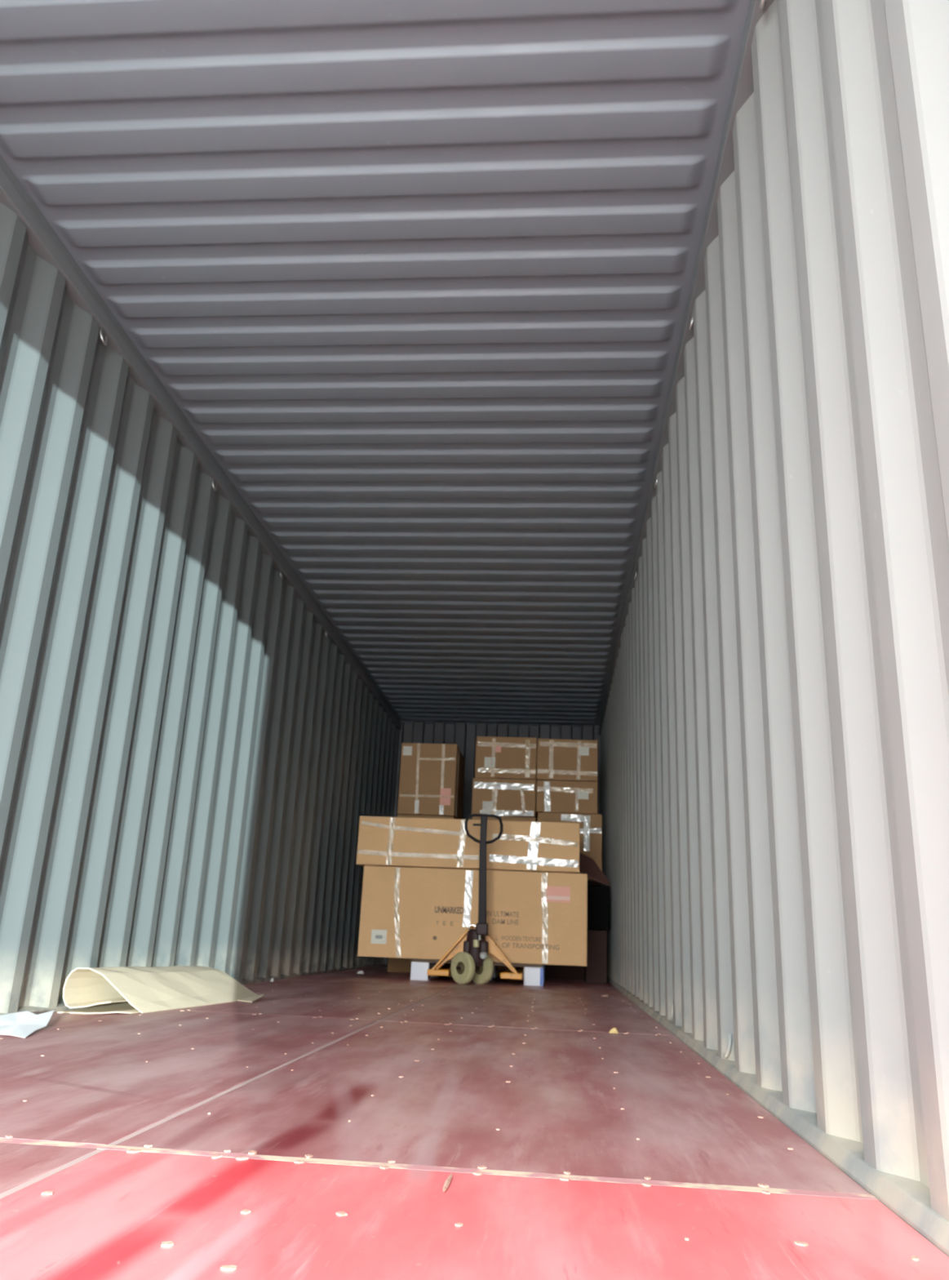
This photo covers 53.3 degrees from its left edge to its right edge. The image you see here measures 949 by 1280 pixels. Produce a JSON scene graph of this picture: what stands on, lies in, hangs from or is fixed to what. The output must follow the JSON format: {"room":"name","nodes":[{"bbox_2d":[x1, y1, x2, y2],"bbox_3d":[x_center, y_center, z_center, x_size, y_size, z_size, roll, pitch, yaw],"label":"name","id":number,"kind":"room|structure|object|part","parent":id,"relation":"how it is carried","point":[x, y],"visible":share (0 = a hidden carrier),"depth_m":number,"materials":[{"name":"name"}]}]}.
{"room":"shipping container interior","nodes":[
{"label":"shipping container interior","id":0,"kind":"room"},
{"bbox_2d":[0,154,401,1015],"bbox_3d":[-1.480,0.522,5.223,0.152,2.920,12.000,1,-17,5],"label":"wall","id":1,"kind":"structure","parent":0,"point":[193,753],"depth_m":4.28,"materials":[{"name":"metal"}]},
{"bbox_3d":[-1.542,1.843,4.810,0.141,0.150,12.000,1,-17,5],"label":"rail","id":2,"kind":"part","parent":1,"relation":"part of","materials":[{"name":"metal"}]},
{"bbox_3d":[-1.424,-0.790,5.634,0.152,0.168,12.000,1,-17,5],"label":"rail","id":3,"kind":"part","parent":1,"relation":"part of","materials":[{"name":"metal"}]},
{"bbox_2d":[0,0,751,727],"bbox_3d":[-0.184,-0.795,5.530,2.400,0.025,12.000,1,-17,5],"label":"ceiling","id":4,"kind":"structure","parent":0,"point":[415,276],"depth_m":3.55,"materials":[{"name":"paint"}]},
{"bbox_2d":[0,964,948,1279],"bbox_3d":[-0.310,1.874,4.695,2.340,0.121,12.000,1,-17,5],"label":"floor","id":5,"kind":"structure","parent":0,"point":[315,1127],"depth_m":1.54,"materials":[{"name":"red wood"}]},
{"bbox_2d":[0,1010,53,1038],"bbox_3d":[-1.437,1.186,2.924,0.199,0.040,0.527,5,-18,-9],"label":"paper sheet","id":6,"kind":"object","parent":5,"relation":"on","point":[21,1024],"visible":1,"depth_m":2.97,"materials":[{"name":"white paper"}]},
{"bbox_3d":[-1.271,0.405,0.288,1.171,0.028,2.574,1,-17,5],"label":"panel","id":7,"kind":"part","parent":5,"relation":"part of","materials":[{"name":"red wood"}]},
{"bbox_2d":[57,965,263,1013],"bbox_3d":[-1.272,1.519,4.163,0.465,0.163,1.380,1,-17,5],"label":"cardboard","id":8,"kind":"object","parent":5,"relation":"on","point":[142,989],"visible":1,"depth_m":3.87,"materials":[{"name":"beige cardboard"}]},
{"bbox_3d":[-1.342,1.591,4.151,0.330,0.012,1.370,1,-17,5],"label":"panel","id":9,"kind":"part","parent":8,"relation":"part of","materials":[{"name":"cardboard"}]},
{"bbox_3d":[-1.068,1.162,2.677,1.171,0.028,2.398,1,-17,5],"label":"panel","id":10,"kind":"part","parent":5,"relation":"part of","materials":[{"name":"red wood"}]},
{"bbox_3d":[-0.872,1.889,4.971,1.171,0.028,2.406,1,-17,5],"label":"panel","id":11,"kind":"part","parent":5,"relation":"part of","materials":[{"name":"red wood"}]},
{"bbox_3d":[-0.676,2.618,7.269,1.171,0.027,2.408,1,-17,5],"label":"panel","id":12,"kind":"part","parent":5,"relation":"part of","materials":[{"name":"red wood"}]},
{"bbox_3d":[-0.491,3.307,9.440,1.171,0.027,2.138,1,-17,5],"label":"panel","id":13,"kind":"part","parent":5,"relation":"part of","materials":[{"name":"red wood"}]},
{"bbox_2d":[387,814,455,973],"bbox_3d":[-0.456,2.446,9.078,0.538,1.400,0.850,1,-17,5],"label":"carton","id":14,"kind":"object","parent":5,"relation":"on","point":[394,965],"visible":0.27,"depth_m":8.51,"materials":[{"name":"brown cardboard"}]},
{"bbox_2d":[397,742,465,819],"bbox_3d":[-0.413,1.446,9.386,0.540,0.683,0.859,1,-17,5],"label":"carton","id":15,"kind":"object","parent":14,"relation":"on","point":[432,781],"visible":0.95,"depth_m":9.00,"materials":[{"name":"brown cardboard"}]},
{"bbox_2d":[443,1173,453,1192],"bbox_3d":[-0.038,0.771,1.345,0.008,0.003,0.114,1,-17,5],"label":"wood splinter","id":16,"kind":"object","parent":5,"relation":"on","point":[448,1180],"visible":1,"depth_m":1.33,"materials":[{"name":"beige wood"}]},
{"bbox_3d":[-0.099,0.422,0.183,1.155,0.027,2.574,1,-17,5],"label":"panel","id":17,"kind":"part","parent":5,"relation":"part of","materials":[{"name":"red wood"}]},
{"bbox_2d":[426,813,524,984],"bbox_3d":[0.060,2.093,7.577,0.704,1.216,1.432,1,-17,5],"label":"jack","id":18,"kind":"object","parent":5,"relation":"on","point":[471,960],"visible":1,"depth_m":6.96,"materials":[{"name":"orange metal"}]},
{"bbox_3d":[-0.168,2.328,7.097,0.336,0.353,0.012,1,-17,5],"label":"carriage plate","id":19,"kind":"part","parent":18,"relation":"part of","materials":[{"name":"orange metal"}]},
{"bbox_2d":[475,923,488,935],"bbox_3d":[0.057,2.123,6.932,0.085,0.085,0.080,1,-17,5],"label":"pallet jack part","id":20,"kind":"object","parent":18,"relation":"attached to","point":[482,929],"depth_m":6.90,"materials":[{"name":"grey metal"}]},
{"bbox_3d":[0.191,2.334,7.065,0.336,0.353,0.012,1,-17,5],"label":"carriage plate","id":21,"kind":"part","parent":18,"relation":"part of","materials":[{"name":"orange metal"}]},
{"bbox_2d":[410,959,545,986],"bbox_3d":[0.062,2.684,7.680,1.007,0.152,1.224,1,-17,5],"label":"pallet","id":22,"kind":"object","parent":5,"relation":"on","point":[534,974],"visible":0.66,"depth_m":7.12,"materials":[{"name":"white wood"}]},
{"bbox_2d":[357,866,587,966],"bbox_3d":[0.034,2.298,7.843,1.755,0.680,1.207,1,-17,5],"label":"carton","id":23,"kind":"object","parent":22,"relation":"on","point":[533,917],"visible":0.98,"depth_m":7.28,"materials":[{"name":"brown cardboard"}]},
{"bbox_2d":[355,816,580,873],"bbox_3d":[-0.008,1.776,7.978,1.755,0.380,1.171,1,-17,5],"label":"carton","id":24,"kind":"object","parent":23,"relation":"on","point":[389,842],"visible":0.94,"depth_m":7.43,"materials":[{"name":"brown cardboard"}]},
{"bbox_3d":[0.104,1.179,2.571,1.155,0.027,2.398,1,-17,5],"label":"panel","id":25,"kind":"part","parent":5,"relation":"part of","materials":[{"name":"red wood"}]},
{"bbox_2d":[471,816,536,976],"bbox_3d":[0.279,2.459,9.064,0.605,1.425,0.750,1,-17,5],"label":"carton","id":26,"kind":"object","parent":5,"relation":"on","point":[500,969],"visible":0.06,"depth_m":8.90,"materials":[{"name":"brown cardboard"}]},
{"bbox_2d":[471,777,537,821],"bbox_3d":[0.308,1.606,9.317,0.603,0.354,0.778,1,-17,5],"label":"carton","id":27,"kind":"object","parent":26,"relation":"on","point":[509,797],"visible":0.85,"depth_m":8.95,"materials":[{"name":"brown cardboard"}]},
{"bbox_2d":[475,736,537,785],"bbox_3d":[0.332,1.243,9.441,0.588,0.405,0.757,1,-17,5],"label":"carton","id":28,"kind":"object","parent":27,"relation":"on","point":[496,757],"visible":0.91,"depth_m":9.09,"materials":[{"name":"brown cardboard"}]},
{"bbox_3d":[0.300,1.906,4.865,1.155,0.028,2.406,1,-17,5],"label":"panel","id":29,"kind":"part","parent":5,"relation":"part of","materials":[{"name":"red wood"}]},
{"bbox_3d":[0.496,2.635,7.163,1.155,0.028,2.408,1,-17,5],"label":"panel","id":30,"kind":"part","parent":5,"relation":"part of","materials":[{"name":"red wood"}]},
{"bbox_3d":[0.681,3.324,9.334,1.155,0.028,2.138,1,-17,5],"label":"panel","id":31,"kind":"part","parent":5,"relation":"part of","materials":[{"name":"red wood"}]},
{"bbox_2d":[545,880,602,980],"bbox_3d":[0.881,2.731,8.911,0.600,0.865,0.780,1,-17,5],"label":"carton","id":32,"kind":"object","parent":5,"relation":"on","point":[552,971],"visible":0.18,"depth_m":8.43,"materials":[{"name":"cardboard"}]},
{"bbox_2d":[537,812,602,880],"bbox_3d":[0.910,2.023,9.112,0.600,0.598,0.819,1,-17,5],"label":"carton","id":33,"kind":"object","parent":32,"relation":"on","point":[591,824],"visible":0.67,"depth_m":8.76,"materials":[{"name":"brown cardboard"}]},
{"bbox_2d":[536,779,598,820],"bbox_3d":[0.904,1.593,9.276,0.578,0.305,0.767,1,-17,5],"label":"carton","id":34,"kind":"object","parent":33,"relation":"on","point":[552,796],"visible":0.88,"depth_m":8.92,"materials":[{"name":"brown cardboard"}]},
{"bbox_2d":[537,738,598,781],"bbox_3d":[0.918,1.255,9.387,0.578,0.397,0.758,1,-17,5],"label":"carton","id":35,"kind":"object","parent":34,"relation":"on","point":[557,759],"visible":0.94,"depth_m":9.03,"materials":[{"name":"brown cardboard"}]},
{"bbox_2d":[584,929,607,983],"bbox_3d":[1.046,2.733,8.159,0.178,0.425,0.400,1,-17,5],"label":"carton","id":36,"kind":"object","parent":5,"relation":"on","point":[596,970],"visible":0.84,"depth_m":7.97,"materials":[{"name":"cardboard"}]},
{"bbox_3d":[1.077,2.356,8.297,0.204,0.370,0.360,1,-17,5],"label":"load","id":37,"kind":"object","parent":36,"relation":"on","visible":0},
{"bbox_2d":[579,852,609,885],"bbox_3d":[1.045,2.005,8.314,0.272,0.306,0.276,1,-17,5],"label":"flap","id":38,"kind":"object","parent":37,"relation":"on","point":[588,865],"visible":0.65,"depth_m":8.29,"materials":[{"name":"brown cardboard"}]},
{"bbox_2d":[608,1027,619,1033],"bbox_3d":[0.540,1.515,3.665,0.041,0.018,0.053,1,-17,5],"label":"chip","id":39,"kind":"object","parent":5,"relation":"on","point":[614,1030],"visible":1,"depth_m":3.65,"materials":[{"name":"brown"}]},
{"bbox_2d":[384,720,599,964],"bbox_3d":[0.256,2.261,10.768,2.692,2.860,0.045,1,-17,5],"label":"wall","id":40,"kind":"structure","parent":0,"point":[464,735],"depth_m":11.12,"materials":[{"name":"paint"}]},
{"bbox_2d":[598,0,948,1257],"bbox_3d":[0.988,0.558,5.002,0.152,2.920,12.000,1,-17,5],"label":"wall","id":41,"kind":"structure","parent":0,"point":[774,731],"depth_m":1.93,"materials":[{"name":"metal"}]},
{"bbox_3d":[1.046,-0.754,5.412,0.148,0.168,12.000,1,-17,5],"label":"rail","id":42,"kind":"part","parent":41,"relation":"part of","materials":[{"name":"metal"}]},
{"bbox_3d":[0.931,1.879,4.588,0.151,0.150,12.000,1,-17,5],"label":"rail","id":43,"kind":"part","parent":41,"relation":"part of","materials":[{"name":"metal"}]}
]}

